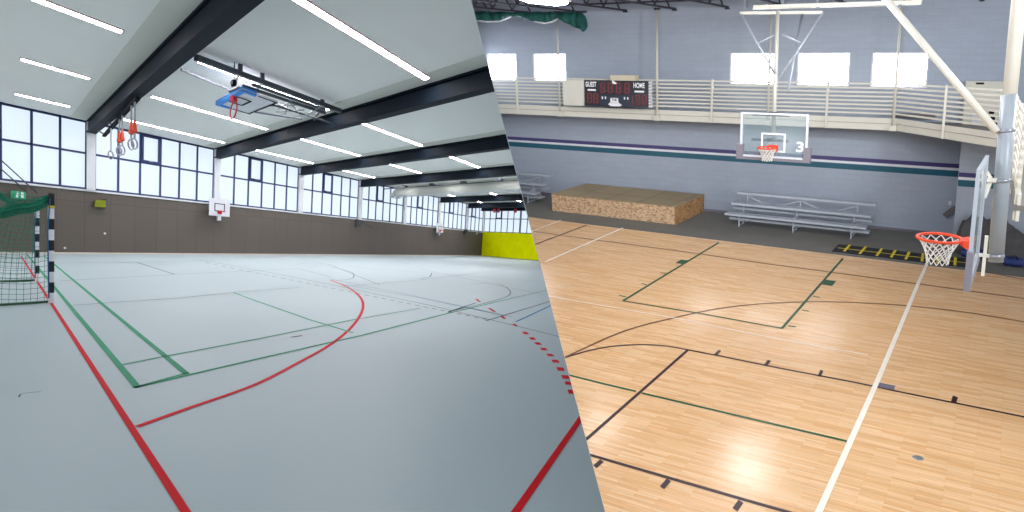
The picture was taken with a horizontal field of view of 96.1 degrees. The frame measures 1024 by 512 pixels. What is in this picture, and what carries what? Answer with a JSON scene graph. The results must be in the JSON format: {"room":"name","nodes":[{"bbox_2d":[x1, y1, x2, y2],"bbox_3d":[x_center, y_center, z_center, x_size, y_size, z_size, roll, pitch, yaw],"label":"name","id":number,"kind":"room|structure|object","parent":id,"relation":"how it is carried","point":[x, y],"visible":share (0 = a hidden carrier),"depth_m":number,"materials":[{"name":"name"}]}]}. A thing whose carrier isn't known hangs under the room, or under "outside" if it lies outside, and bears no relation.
{"room":"sports hall","nodes":[
{"label":"sports hall","id":0,"kind":"room"},
{"bbox_2d":[0,182,482,254],"bbox_3d":[-13.376,-1.525,36.092,0.442,2.888,50.221,4,1,24],"label":"wall","id":1,"kind":"structure","parent":0,"point":[131,224],"depth_m":25.83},
{"bbox_2d":[0,168,27,192],"bbox_3d":[-20.215,-3.052,18.688,0.044,0.892,1.109,3,1,-1],"label":"rope","id":2,"kind":"object","parent":1,"relation":"attached to","point":[0,168],"visible":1,"depth_m":18.64,"materials":[{"name":"fabric"}]},
{"bbox_2d":[11,191,25,198],"bbox_3d":[-20.512,-2.535,19.122,0.106,0.303,0.491,4,1,24],"label":"exit sign","id":3,"kind":"object","parent":1,"relation":"attached to","point":[15,193],"visible":0.85,"depth_m":19.08,"materials":[{"name":"plastic"}]},
{"bbox_2d":[1,160,36,192],"bbox_3d":[-20.141,-3.228,18.817,0.044,1.173,1.353,3,1,4],"label":"rope","id":4,"kind":"object","parent":1,"relation":"attached to","point":[1,160],"visible":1,"depth_m":18.77,"materials":[{"name":"fabric"}]},
{"bbox_2d":[86,121,95,189],"bbox_3d":[-19.486,-4.625,21.275,0.673,3.128,0.386,5,2,42],"label":"trim","id":5,"kind":"structure","parent":1,"relation":"attached to","point":[90,138],"depth_m":21.13,"materials":[{"name":"white paint"}]},
{"bbox_2d":[94,198,106,207],"bbox_3d":[-19.326,-2.493,21.613,0.272,0.470,0.536,4,1,24],"label":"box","id":6,"kind":"object","parent":1,"relation":"attached to","point":[98,203],"visible":1,"depth_m":21.53,"materials":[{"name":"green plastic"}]},
{"bbox_2d":[213,148,220,198],"bbox_3d":[-17.116,-4.614,26.645,0.673,3.128,0.386,5,2,42],"label":"trim","id":7,"kind":"structure","parent":1,"relation":"attached to","point":[217,162],"depth_m":26.46,"materials":[{"name":"white paint"}]},
{"bbox_2d":[208,197,229,220],"bbox_3d":[-16.825,-2.671,26.517,1.120,1.249,1.403,3,1,0],"label":"basketball hoop","id":8,"kind":"object","parent":1,"relation":"attached to","point":[218,207],"visible":1,"depth_m":26.36,"materials":[{"name":"white paint"}]},
{"bbox_2d":[0,252,480,255],"bbox_3d":[-13.612,-0.104,35.356,0.020,0.060,48.508,4,1,24],"label":"baseboard","id":9,"kind":"structure","parent":1,"relation":"attached to","point":[0,252],"depth_m":26.23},
{"bbox_2d":[0,180,482,232],"bbox_3d":[-13.558,-3.003,35.288,0.449,0.080,48.646,4,1,24],"label":"trim","id":10,"kind":"structure","parent":1,"relation":"on","point":[12,182],"depth_m":24.56,"materials":[{"name":"white paint"}]},
{"bbox_2d":[297,167,303,212],"bbox_3d":[-14.746,-4.602,32.016,0.673,3.128,0.386,5,2,42],"label":"trim","id":11,"kind":"structure","parent":1,"relation":"attached to","point":[301,177],"depth_m":31.85,"materials":[{"name":"white paint"}]},
{"bbox_2d":[358,180,362,218],"bbox_3d":[-12.377,-4.590,37.386,0.673,3.128,0.386,5,2,42],"label":"trim","id":12,"kind":"structure","parent":1,"relation":"attached to","point":[360,196],"depth_m":37.22,"materials":[{"name":"white paint"}]},
{"bbox_2d":[355,219,371,227],"bbox_3d":[-12.025,-2.627,37.556,0.367,0.650,1.557,5,2,43],"label":"wall bracket","id":13,"kind":"object","parent":1,"relation":"attached to","point":[356,220],"visible":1,"depth_m":37.06,"materials":[{"name":"metal"}]},
{"bbox_2d":[403,197,406,223],"bbox_3d":[-10.007,-4.579,42.756,0.673,3.128,0.386,5,2,42],"label":"trim","id":14,"kind":"structure","parent":1,"relation":"attached to","point":[405,198],"depth_m":42.59,"materials":[{"name":"white paint"}]},
{"bbox_2d":[434,223,443,234],"bbox_3d":[-7.493,-2.760,47.647,1.130,1.199,1.447,3,1,0],"label":"basketball hoop","id":15,"kind":"object","parent":1,"relation":"attached to","point":[439,227],"visible":1,"depth_m":47.41,"materials":[{"name":"white plastic"}]},
{"bbox_2d":[438,198,441,223],"bbox_3d":[-7.637,-4.567,48.127,0.673,3.128,0.386,5,2,42],"label":"trim","id":16,"kind":"structure","parent":1,"relation":"attached to","point":[440,204],"depth_m":47.95,"materials":[{"name":"white paint"}]},
{"bbox_2d":[465,204,468,229],"bbox_3d":[-5.267,-4.555,53.497,0.673,3.128,0.386,5,2,42],"label":"trim","id":17,"kind":"structure","parent":1,"relation":"attached to","point":[467,209],"depth_m":53.30,"materials":[{"name":"white paint"}]},
{"bbox_2d":[0,0,520,202],"bbox_3d":[-11.254,-5.978,26.174,22.789,0.300,63.937,3,1,3],"label":"ceiling","id":18,"kind":"structure","parent":0,"point":[297,50],"depth_m":12.78,"materials":[{"name":"paint"}]},
{"bbox_2d":[14,93,70,107],"bbox_3d":[-18.118,-6.014,17.794,0.296,0.028,1.720,4,1,24],"label":"recessed light","id":19,"kind":"object","parent":18,"relation":"in","point":[17,94],"visible":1,"depth_m":17.76,"materials":[{"name":"plastic"}]},
{"bbox_2d":[20,57,90,79],"bbox_3d":[-13.828,-5.675,13.980,0.296,0.028,1.720,4,1,24],"label":"recessed light","id":20,"kind":"object","parent":18,"relation":"in","point":[21,58],"visible":1,"depth_m":13.91,"materials":[{"name":"plastic"}]},
{"bbox_2d":[31,0,123,33],"bbox_3d":[-9.612,-5.341,10.233,0.296,0.028,1.720,4,1,24],"label":"recessed light","id":21,"kind":"object","parent":18,"relation":"in","point":[47,3],"visible":1,"depth_m":10.21,"materials":[{"name":"plastic"}]},
{"bbox_2d":[123,118,225,142],"bbox_3d":[-16.152,-6.005,22.249,0.296,0.028,4.740,4,1,24],"label":"recessed light","id":22,"kind":"object","parent":18,"relation":"in","point":[123,118],"visible":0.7,"depth_m":22.02,"materials":[{"name":"plastic"}]},
{"bbox_2d":[86,0,263,133],"bbox_3d":[-10.060,-5.165,12.887,25.050,0.560,0.338,5,2,42],"label":"roof beam","id":23,"kind":"structure","parent":18,"relation":"attached to","point":[210,19],"depth_m":10.87,"materials":[{"name":"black metal"}]},
{"bbox_2d":[97,96,139,136],"bbox_3d":[-15.098,-5.217,17.476,9.645,0.185,0.337,5,2,43],"label":"rail","id":24,"kind":"object","parent":23,"relation":"attached to","point":[136,99],"visible":0.96,"depth_m":16.66,"materials":[{"name":"metal"}]},
{"bbox_2d":[108,128,113,159],"bbox_3d":[-16.474,-4.597,18.898,0.063,1.266,0.544,3,1,-23],"label":"ring","id":25,"kind":"object","parent":24,"relation":"hanging from","point":[110,128],"visible":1,"depth_m":18.87,"materials":[{"name":"grey wood"}]},
{"bbox_2d":[116,119,122,155],"bbox_3d":[-14.577,-4.395,17.085,0.138,1.363,0.538,3,2,-30],"label":"ring","id":26,"kind":"object","parent":24,"relation":"hanging from","point":[118,136],"visible":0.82,"depth_m":17.02,"materials":[{"name":"metal"}]},
{"bbox_2d":[119,116,125,154],"bbox_3d":[-13.993,-4.325,16.526,0.138,1.407,0.538,3,2,-30],"label":"ring","id":27,"kind":"object","parent":24,"relation":"hanging from","point":[122,138],"visible":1,"depth_m":16.47,"materials":[{"name":"metal"}]},
{"bbox_2d":[127,105,134,149],"bbox_3d":[-12.448,-4.182,15.048,0.138,1.444,0.538,3,2,-30],"label":"ring","id":28,"kind":"object","parent":24,"relation":"hanging from","point":[130,132],"visible":0.74,"depth_m":14.98,"materials":[{"name":"metal"}]},
{"bbox_2d":[131,102,137,149],"bbox_3d":[-11.921,-4.115,14.544,0.138,1.492,0.538,3,2,-30],"label":"ring","id":29,"kind":"object","parent":24,"relation":"hanging from","point":[134,127],"visible":1,"depth_m":14.49,"materials":[{"name":"metal"}]},
{"bbox_2d":[150,95,267,129],"bbox_3d":[-11.862,-5.665,18.436,0.296,0.028,4.740,4,1,24],"label":"recessed light","id":30,"kind":"object","parent":18,"relation":"in","point":[151,96],"visible":1,"depth_m":18.01,"materials":[{"name":"plastic"}]},
{"bbox_2d":[230,62,236,86],"bbox_3d":[-7.622,-4.976,12.608,0.256,0.640,0.117,5,2,42],"label":"ceiling speaker","id":31,"kind":"object","parent":18,"relation":"hanging from","point":[233,82],"visible":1,"depth_m":12.57,"materials":[{"name":"black paint"}]},
{"bbox_2d":[180,54,341,124],"bbox_3d":[-7.353,-4.583,14.346,2.655,1.480,5.340,4,2,27],"label":"basketball hoop","id":32,"kind":"object","parent":18,"relation":"hanging from","point":[246,99],"visible":1,"depth_m":13.47,"materials":[{"name":"black paint"}]},
{"bbox_2d":[196,62,328,110],"bbox_3d":[-7.646,-5.331,14.689,0.296,0.028,4.740,4,1,24],"label":"recessed light","id":33,"kind":"object","parent":18,"relation":"in","point":[196,62],"visible":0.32,"depth_m":13.58,"materials":[{"name":"plastic"}]},
{"bbox_2d":[256,150,313,163],"bbox_3d":[-13.782,-5.993,27.619,0.296,0.028,4.740,4,1,24],"label":"recessed light","id":34,"kind":"object","parent":18,"relation":"in","point":[256,150],"visible":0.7,"depth_m":27.70,"materials":[{"name":"plastic"}]},
{"bbox_2d":[300,139,361,155],"bbox_3d":[-9.492,-5.653,23.806,0.296,0.028,4.740,4,1,24],"label":"recessed light","id":35,"kind":"object","parent":18,"relation":"in","point":[300,139],"visible":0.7,"depth_m":23.89,"materials":[{"name":"plastic"}]},
{"bbox_2d":[214,66,494,158],"bbox_3d":[-8.692,-5.233,19.148,22.364,0.560,0.338,5,2,42],"label":"roof beam","id":36,"kind":"structure","parent":18,"relation":"attached to","point":[476,82],"depth_m":15.13,"materials":[{"name":"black metal"}]},
{"bbox_2d":[344,170,375,177],"bbox_3d":[-11.412,-5.981,32.990,0.296,0.028,4.740,4,1,24],"label":"recessed light","id":37,"kind":"object","parent":18,"relation":"in","point":[344,170],"visible":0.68,"depth_m":33.69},
{"bbox_2d":[292,0,430,80],"bbox_3d":[-3.319,-4.988,10.842,0.296,0.028,4.740,4,1,24],"label":"recessed light","id":38,"kind":"object","parent":18,"relation":"in","point":[308,5],"visible":1,"depth_m":10.42,"materials":[{"name":"plastic"}]},
{"bbox_2d":[362,123,423,145],"bbox_3d":[-5.276,-5.319,20.059,0.296,0.028,4.740,4,1,24],"label":"recessed light","id":39,"kind":"object","parent":18,"relation":"in","point":[365,124],"visible":0.7,"depth_m":20.10,"materials":[{"name":"plastic"}]},
{"bbox_2d":[299,134,509,174],"bbox_3d":[-7.324,-5.300,25.410,19.678,0.560,0.338,5,2,42],"label":"roof beam","id":40,"kind":"structure","parent":18,"relation":"attached to","point":[499,142],"depth_m":22.92,"materials":[{"name":"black metal"}]},
{"bbox_2d":[391,164,420,172],"bbox_3d":[-7.122,-5.642,29.176,0.296,0.028,4.740,4,1,24],"label":"recessed light","id":41,"kind":"object","parent":18,"relation":"in","point":[391,164],"visible":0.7,"depth_m":29.62,"materials":[{"name":"plastic"}]},
{"bbox_2d":[359,165,516,186],"bbox_3d":[-5.957,-5.368,31.671,16.991,0.560,0.338,5,2,42],"label":"roof beam","id":42,"kind":"structure","parent":18,"relation":"attached to","point":[500,171],"depth_m":30.14,"materials":[{"name":"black metal"}]},
{"bbox_2d":[390,178,520,198],"bbox_3d":[-4.920,-5.184,35.753,15.337,0.999,0.867,5,2,42],"label":"box","id":43,"kind":"object","parent":18,"relation":"hanging from","point":[507,186],"visible":0.86,"depth_m":34.57,"materials":[{"name":"white paint"}]},
{"bbox_2d":[395,189,520,196],"bbox_3d":[-4.737,-4.809,35.584,14.781,0.080,0.573,5,2,42],"label":"ceiling panel","id":44,"kind":"object","parent":43,"relation":"hanging from","point":[474,191],"depth_m":34.79,"materials":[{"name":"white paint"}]},
{"bbox_2d":[450,157,480,167],"bbox_3d":[-2.906,-5.308,25.429,0.296,0.028,4.740,4,1,24],"label":"recessed light","id":45,"kind":"object","parent":18,"relation":"in","point":[455,158],"visible":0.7,"depth_m":26.03,"materials":[{"name":"plastic"}]},
{"bbox_2d":[439,194,522,202],"bbox_3d":[-3.221,-5.503,44.193,11.619,0.560,0.338,5,2,42],"label":"roof beam","id":46,"kind":"structure","parent":18,"relation":"attached to","point":[509,197],"depth_m":43.61,"materials":[{"name":"black metal"}]},
{"bbox_2d":[467,202,524,207],"bbox_3d":[-1.853,-5.571,50.454,8.933,0.560,0.338,5,2,42],"label":"roof beam","id":47,"kind":"structure","parent":18,"relation":"attached to","point":[498,204],"depth_m":49.94,"materials":[{"name":"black metal"}]},
{"bbox_2d":[481,208,525,210],"bbox_3d":[-0.977,-5.605,54.282,7.473,0.550,0.669,5,2,42],"label":"roof beam","id":48,"kind":"structure","parent":18,"relation":"attached to","point":[482,209],"depth_m":53.89,"materials":[{"name":"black metal"}]},
{"bbox_2d":[0,253,604,511],"bbox_3d":[-10.578,0.467,26.153,24.842,0.305,66.609,3,1,3],"label":"floor","id":49,"kind":"structure","parent":0,"point":[148,382],"depth_m":4.60,"materials":[{"name":"grey rubber"}]},
{"bbox_2d":[0,191,54,305],"bbox_3d":[-10.184,-0.268,9.306,4.596,2.013,1.121,5,2,42],"label":"goal","id":50,"kind":"object","parent":49,"relation":"on","point":[12,207],"visible":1,"depth_m":8.28,"materials":[{"name":"metal"}]},
{"bbox_2d":[471,1,604,510],"bbox_3d":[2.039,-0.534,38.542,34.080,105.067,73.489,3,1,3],"label":"wall","id":51,"kind":"structure","parent":0,"point":[471,1],"depth_m":2.20,"materials":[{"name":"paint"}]},
{"bbox_2d":[70,0,201,120],"bbox_3d":[-10.215,-5.436,12.424,25.149,0.010,0.534,5,2,42],"label":"trim","id":52,"kind":"structure","parent":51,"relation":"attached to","point":[166,15],"depth_m":11.95,"materials":[{"name":"paint"}]},
{"bbox_2d":[205,54,487,147],"bbox_3d":[-8.847,-5.504,18.685,22.463,0.010,0.534,5,2,42],"label":"trim","id":53,"kind":"structure","parent":51,"relation":"attached to","point":[480,61],"depth_m":14.41,"materials":[{"name":"metal"}]},
{"bbox_2d":[293,130,505,166],"bbox_3d":[-7.479,-5.572,24.946,19.776,0.010,0.534,5,2,42],"label":"trim","id":54,"kind":"structure","parent":51,"relation":"attached to","point":[501,132],"depth_m":22.60,"materials":[{"name":"metal"}]},
{"bbox_2d":[356,163,513,179],"bbox_3d":[-6.111,-5.639,31.207,17.090,0.010,0.534,5,2,42],"label":"trim","id":55,"kind":"structure","parent":51,"relation":"attached to","point":[505,164],"depth_m":29.72,"materials":[{"name":"metal"}]},
{"bbox_2d":[384,178,517,188],"bbox_3d":[-5.193,-5.321,34.105,15.105,0.200,0.337,5,2,42],"label":"roof beam","id":56,"kind":"structure","parent":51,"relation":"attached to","point":[497,179],"depth_m":32.68,"materials":[{"name":"metal"}]},
{"bbox_2d":[436,193,520,196],"bbox_3d":[-3.375,-5.775,43.730,11.718,0.010,0.534,5,2,42],"label":"trim","id":57,"kind":"structure","parent":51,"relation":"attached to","point":[507,193],"depth_m":43.86,"materials":[{"name":"metal"}]},
{"bbox_2d":[470,201,523,202],"bbox_3d":[-2.007,-5.843,49.991,9.032,0.010,0.534,5,2,42],"label":"trim","id":58,"kind":"structure","parent":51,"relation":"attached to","point":[508,201],"depth_m":50.43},
{"bbox_2d":[472,0,530,11],"bbox_3d":[-0.270,-10.405,18.738,3.943,1.876,0.111,2,2,-43],"label":"joist","id":59,"kind":"object","parent":51,"relation":"attached to","point":[492,7],"visible":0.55,"depth_m":18.65,"materials":[{"name":"metal"}]},
{"bbox_2d":[474,11,587,31],"bbox_3d":[0.619,-9.383,18.409,4.817,1.347,0.672,4,1,18],"label":"stage curtain","id":60,"kind":"object","parent":59,"relation":"hanging from","point":[577,19],"visible":1,"depth_m":18.07,"materials":[{"name":"teal fabric"}]},
{"bbox_2d":[471,0,576,10],"bbox_3d":[0.676,-9.811,17.357,6.161,2.581,0.111,2,2,-43],"label":"joist","id":61,"kind":"object","parent":51,"relation":"attached to","point":[486,1],"visible":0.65,"depth_m":17.05,"materials":[{"name":"metal"}]},
{"bbox_2d":[568,0,627,12],"bbox_3d":[1.613,-9.223,15.990,8.356,3.278,0.111,2,2,-43],"label":"joist","id":62,"kind":"object","parent":51,"relation":"attached to","point":[585,2],"visible":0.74,"depth_m":17.59,"materials":[{"name":"metal"}]},
{"bbox_2d":[612,0,676,10],"bbox_3d":[2.563,-8.625,14.602,10.586,3.986,0.111,2,2,-43],"label":"joist","id":63,"kind":"object","parent":51,"relation":"attached to","point":[626,1],"visible":1,"depth_m":16.87,"materials":[{"name":"metal"}]},
{"bbox_2d":[686,0,729,8],"bbox_3d":[3.514,-8.028,13.213,12.816,4.694,0.111,2,2,-43],"label":"joist","id":64,"kind":"object","parent":51,"relation":"attached to","point":[697,1],"visible":1,"depth_m":16.50,"materials":[{"name":"metal"}]},
{"bbox_2d":[759,0,780,3],"bbox_3d":[4.466,-7.431,11.824,15.045,5.402,0.111,2,2,-43],"label":"joist","id":65,"kind":"object","parent":51,"relation":"attached to","point":[768,1],"visible":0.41,"depth_m":16.00,"materials":[{"name":"metal"}]},
{"bbox_2d":[528,217,1023,277],"bbox_3d":[11.502,0.151,14.216,23.276,1.915,0.077,4,1,19],"label":"trim","id":66,"kind":"structure","parent":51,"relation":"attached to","point":[528,217],"depth_m":15.13,"materials":[{"name":"brown wood"}]},
{"bbox_2d":[472,0,1023,233],"bbox_3d":[11.561,-5.991,17.059,28.925,10.085,1.515,4,1,19],"label":"wall","id":67,"kind":"structure","parent":0,"point":[912,179],"depth_m":17.78,"materials":[{"name":"paint"}]},
{"bbox_2d":[487,53,516,80],"bbox_3d":[-0.403,-8.646,21.035,1.554,1.318,0.275,4,1,19],"label":"window","id":68,"kind":"structure","parent":67,"relation":"in","point":[500,64],"depth_m":21.04,"materials":[{"name":"glass"}]},
{"bbox_2d":[533,53,566,80],"bbox_3d":[1.705,-8.323,20.288,1.634,1.324,0.275,4,1,19],"label":"window","id":69,"kind":"structure","parent":67,"relation":"in","point":[545,65],"depth_m":20.32,"materials":[{"name":"glass"}]},
{"bbox_2d":[526,190,950,233],"bbox_3d":[8.002,-1.888,18.852,16.237,1.409,0.030,4,1,19],"label":"baseboard","id":70,"kind":"structure","parent":67,"relation":"attached to","point":[546,193],"depth_m":16.92,"materials":[{"name":"grey paint"}]},
{"bbox_2d":[730,53,773,84],"bbox_3d":[9.252,-7.166,17.613,1.734,1.332,0.275,4,1,19],"label":"window","id":71,"kind":"structure","parent":67,"relation":"in","point":[743,66],"depth_m":17.66,"materials":[{"name":"glass"}]},
{"bbox_2d":[491,77,1023,221],"bbox_3d":[7.394,-3.930,12.617,21.322,6.646,11.070,4,1,19],"label":"balcony","id":72,"kind":"object","parent":67,"relation":"attached to","point":[975,133],"visible":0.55,"depth_m":16.23,"materials":[{"name":"beige metal"}]},
{"bbox_2d":[554,10,562,116],"bbox_3d":[1.940,-7.978,19.172,0.196,4.180,0.842,5,2,41],"label":"column","id":73,"kind":"structure","parent":72,"relation":"on","point":[559,113],"depth_m":19.20,"materials":[{"name":"beige metal"}]},
{"bbox_2d":[563,80,584,105],"bbox_3d":[2.583,-6.731,19.047,0.964,1.086,0.356,4,1,19],"label":"sign panel","id":74,"kind":"object","parent":72,"relation":"attached to","point":[573,90],"visible":0.93,"depth_m":18.95,"materials":[{"name":"beige metal"}]},
{"bbox_2d":[585,75,651,107],"bbox_3d":[4.238,-6.572,18.376,2.710,1.399,0.312,4,1,19],"label":"scoreboard","id":75,"kind":"object","parent":72,"relation":"attached to","point":[620,90],"visible":1,"depth_m":18.27,"materials":[{"name":"plastic"}]},
{"bbox_2d":[654,7,659,120],"bbox_3d":[5.628,-7.413,17.865,0.196,4.181,0.842,5,2,41],"label":"column","id":76,"kind":"structure","parent":72,"relation":"on","point":[656,118],"depth_m":17.84,"materials":[{"name":"beige metal"}]},
{"bbox_2d":[764,3,774,125],"bbox_3d":[9.274,-6.853,16.573,0.196,4.180,0.842,5,2,41],"label":"column","id":77,"kind":"structure","parent":72,"relation":"on","point":[767,122],"depth_m":16.59,"materials":[{"name":"beige metal"}]},
{"bbox_2d":[889,0,902,130],"bbox_3d":[12.821,-6.310,15.316,0.196,4.180,0.842,5,2,41],"label":"column","id":78,"kind":"structure","parent":72,"relation":"on","point":[892,127],"depth_m":15.36,"materials":[{"name":"beige metal"}]},
{"bbox_2d":[796,52,850,86],"bbox_3d":[11.412,-6.835,16.848,1.784,1.336,0.275,4,1,19],"label":"window","id":79,"kind":"structure","parent":67,"relation":"in","point":[811,66],"depth_m":16.85,"materials":[{"name":"glass"}]},
{"bbox_2d":[870,52,928,87],"bbox_3d":[13.553,-6.506,16.089,1.754,1.334,0.275,4,1,19],"label":"window","id":80,"kind":"structure","parent":67,"relation":"in","point":[913,66],"depth_m":16.08,"materials":[{"name":"glass"}]},
{"bbox_2d":[896,113,935,117],"bbox_3d":[14.007,-4.875,15.959,1.234,0.298,0.272,4,1,19],"label":"duct","id":81,"kind":"object","parent":67,"relation":"attached to","point":[916,114],"visible":0.57,"depth_m":15.85,"materials":[{"name":"metal"}]},
{"bbox_2d":[943,205,954,217],"bbox_3d":[15.312,-1.550,16.067,0.409,0.431,0.175,4,2,30],"label":"handrail","id":82,"kind":"object","parent":67,"relation":"attached to","point":[951,210],"visible":0.83,"depth_m":16.03,"materials":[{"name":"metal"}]},
{"bbox_2d":[962,81,1002,125],"bbox_3d":[15.736,-5.078,15.269,1.352,1.559,0.461,4,1,19],"label":"upper cabinet","id":83,"kind":"object","parent":67,"relation":"attached to","point":[976,84],"visible":0.39,"depth_m":15.16,"materials":[{"name":"beige metal"}]},
{"bbox_3d":[6.790,-6.371,9.428,13.422,6.519,12.630,3,1,0],"label":"joist","id":84,"kind":"object","parent":67,"relation":"attached to","visible":0},
{"bbox_2d":[548,0,711,6],"bbox_3d":[11.938,-8.307,14.508,22.431,1.872,0.057,4,1,19],"label":"rod","id":85,"kind":"object","parent":84,"relation":"attached to","point":[660,0],"visible":0.8,"depth_m":17.21,"materials":[{"name":"metal"}]},
{"bbox_2d":[523,194,1023,276],"bbox_3d":[12.247,-0.455,15.836,26.588,3.673,3.479,4,1,19],"label":"floor","id":86,"kind":"structure","parent":0,"point":[706,224],"depth_m":16.36,"materials":[{"name":"concrete"}]},
{"bbox_2d":[516,171,553,202],"bbox_3d":[0.855,-3.022,20.067,1.772,1.486,0.905,4,1,16],"label":"bleachers","id":87,"kind":"object","parent":86,"relation":"on","point":[530,194],"visible":0.98,"depth_m":20.07,"materials":[{"name":"metal"}]},
{"bbox_2d":[551,183,704,224],"bbox_3d":[4.720,-2.191,18.808,5.927,1.794,2.136,4,1,19],"label":"stage platform","id":88,"kind":"object","parent":86,"relation":"on","point":[649,205],"visible":1,"depth_m":18.28,"materials":[{"name":"wood"}]},
{"bbox_2d":[725,191,876,238],"bbox_3d":[10.400,-1.536,16.704,4.964,1.700,0.906,4,1,19],"label":"bleachers","id":89,"kind":"object","parent":86,"relation":"on","point":[853,228],"visible":1,"depth_m":16.63,"materials":[{"name":"metal"}]},
{"bbox_2d":[832,244,965,267],"bbox_3d":[12.361,-0.019,14.630,3.964,0.575,0.824,4,1,19],"label":"ladder","id":90,"kind":"object","parent":86,"relation":"on","point":[866,251],"visible":0.81,"depth_m":14.65,"materials":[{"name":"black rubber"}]},
{"bbox_2d":[961,247,987,258],"bbox_3d":[14.494,-0.100,14.404,0.772,0.366,0.260,4,1,18],"label":"duffel bag","id":91,"kind":"object","parent":86,"relation":"on","point":[963,250],"visible":0.37,"depth_m":14.38,"materials":[{"name":"blue fabric"}]},
{"bbox_2d":[953,215,1023,257],"bbox_3d":[16.753,-0.355,14.032,5.404,1.718,0.488,4,1,19],"label":"pile","id":92,"kind":"object","parent":86,"relation":"on","point":[1014,242],"visible":0.51,"depth_m":14.47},
{"bbox_2d":[1003,255,1023,266],"bbox_3d":[15.108,0.153,13.855,0.595,0.336,0.301,4,1,18],"label":"duffel bag","id":93,"kind":"object","parent":86,"relation":"on","point":[1015,261],"visible":0.86,"depth_m":13.76,"materials":[{"name":"blue fabric"}]},
{"bbox_2d":[528,218,1023,511],"bbox_3d":[8.855,3.079,7.276,23.292,7.735,16.180,4,1,19],"label":"floor","id":94,"kind":"structure","parent":0,"point":[705,375],"depth_m":9.10,"materials":[{"name":"brown wood"}]},
{"bbox_2d":[912,455,923,460],"bbox_3d":[6.355,3.157,7.200,0.161,0.047,0.093,3,1,0],"label":"socket","id":95,"kind":"object","parent":94,"relation":"on","point":[916,457],"visible":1,"depth_m":7.20,"materials":[{"name":"metal"}]},
{"bbox_2d":[953,142,1023,247],"bbox_3d":[19.791,-1.645,13.806,11.158,5.127,2.165,4,1,19],"label":"wall","id":96,"kind":"structure","parent":0,"point":[972,155],"depth_m":14.67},
{"bbox_3d":[11.243,-6.471,9.271,27.109,9.402,24.253,3,1,0],"label":"ceiling","id":97,"kind":"structure","parent":0,"visible":0},
{"bbox_2d":[522,0,570,5],"bbox_3d":[1.025,-8.510,14.914,2.290,1.205,0.427,2,2,-43],"label":"lamp","id":98,"kind":"object","parent":97,"relation":"hanging from","point":[544,2],"visible":1,"depth_m":14.98,"materials":[{"name":"beige metal"}]},
{"bbox_2d":[736,0,921,162],"bbox_3d":[9.031,-5.631,13.593,4.492,5.816,1.145,4,1,19],"label":"basketball hoop","id":99,"kind":"object","parent":97,"relation":"hanging from","point":[772,149],"visible":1,"depth_m":13.76,"materials":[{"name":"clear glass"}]},
{"bbox_2d":[882,0,1023,291],"bbox_3d":[5.346,-2.224,5.243,1.474,5.229,1.460,3,1,0],"label":"basketball hoop","id":100,"kind":"object","parent":97,"relation":"hanging from","point":[1005,130],"visible":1,"depth_m":5.22,"materials":[{"name":"white metal"}]},
{"bbox_3d":[-0.296,-1.239,54.643,6.917,2.968,6.477,3,1,0],"label":"wall","id":101,"kind":"structure","parent":0,"visible":0},
{"bbox_2d":[483,211,520,232],"bbox_3d":[-1.256,-4.365,55.338,6.063,3.128,0.246,5,2,42],"label":"window","id":102,"kind":"structure","parent":101,"relation":"in","point":[504,221],"depth_m":55.31,"materials":[{"name":"glass"}]},
{"bbox_2d":[481,232,538,259],"bbox_3d":[-0.320,-1.249,54.381,9.194,2.938,0.134,5,2,42],"label":"wall padding","id":103,"kind":"object","parent":101,"relation":"attached to","point":[507,245],"visible":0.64,"depth_m":54.32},
{"bbox_2d":[520,211,531,233],"bbox_3d":[1.683,-4.133,52.765,1.889,3.128,0.187,5,2,42],"label":"window","id":104,"kind":"structure","parent":101,"relation":"in","point":[525,228],"depth_m":53.01,"materials":[{"name":"glass"}]},
{"bbox_3d":[-13.061,-6.460,35.778,20.461,0.599,46.046,3,1,0],"label":"lintel","id":105,"kind":"object","parent":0,"visible":0},
{"bbox_2d":[0,102,86,188],"bbox_3d":[-20.683,-4.633,18.610,0.237,3.128,5.774,4,1,24],"label":"window","id":106,"kind":"structure","parent":105,"relation":"attached to","point":[43,148],"depth_m":19.78,"materials":[{"name":"glass"}]},
{"bbox_2d":[95,125,213,202],"bbox_3d":[-18.313,-4.621,23.980,0.237,3.128,5.774,4,1,24],"label":"window","id":107,"kind":"structure","parent":105,"relation":"attached to","point":[162,167],"depth_m":23.79,"materials":[{"name":"glass"}]},
{"bbox_2d":[220,154,298,211],"bbox_3d":[-15.943,-4.609,29.351,0.237,3.128,5.774,4,1,24],"label":"window","id":108,"kind":"structure","parent":105,"relation":"attached to","point":[247,181],"depth_m":29.17,"materials":[{"name":"glass"}]},
{"bbox_2d":[303,173,358,218],"bbox_3d":[-13.573,-4.597,34.721,0.237,3.128,5.774,4,1,24],"label":"window","id":109,"kind":"structure","parent":105,"relation":"attached to","point":[329,194],"depth_m":34.63,"materials":[{"name":"glass"}]},
{"bbox_2d":[362,186,403,222],"bbox_3d":[-11.203,-4.586,40.091,0.237,3.128,5.774,4,1,24],"label":"window","id":110,"kind":"structure","parent":105,"relation":"attached to","point":[377,205],"depth_m":39.90,"materials":[{"name":"glass"}]},
{"bbox_2d":[406,196,438,226],"bbox_3d":[-8.834,-4.574,45.462,0.237,3.128,5.774,4,1,24],"label":"window","id":111,"kind":"structure","parent":105,"relation":"attached to","point":[421,210],"depth_m":45.58,"materials":[{"name":"glass"}]},
{"bbox_2d":[441,202,466,229],"bbox_3d":[-6.464,-4.562,50.832,0.237,3.128,5.774,4,1,24],"label":"window","id":112,"kind":"structure","parent":105,"relation":"attached to","point":[453,215],"depth_m":51.11,"materials":[{"name":"glass"}]},
{"bbox_2d":[468,208,483,231],"bbox_3d":[-4.407,-4.552,55.493,0.237,3.128,4.224,4,1,24],"label":"window","id":113,"kind":"structure","parent":105,"relation":"attached to","point":[475,223],"depth_m":55.73,"materials":[{"name":"glass"}]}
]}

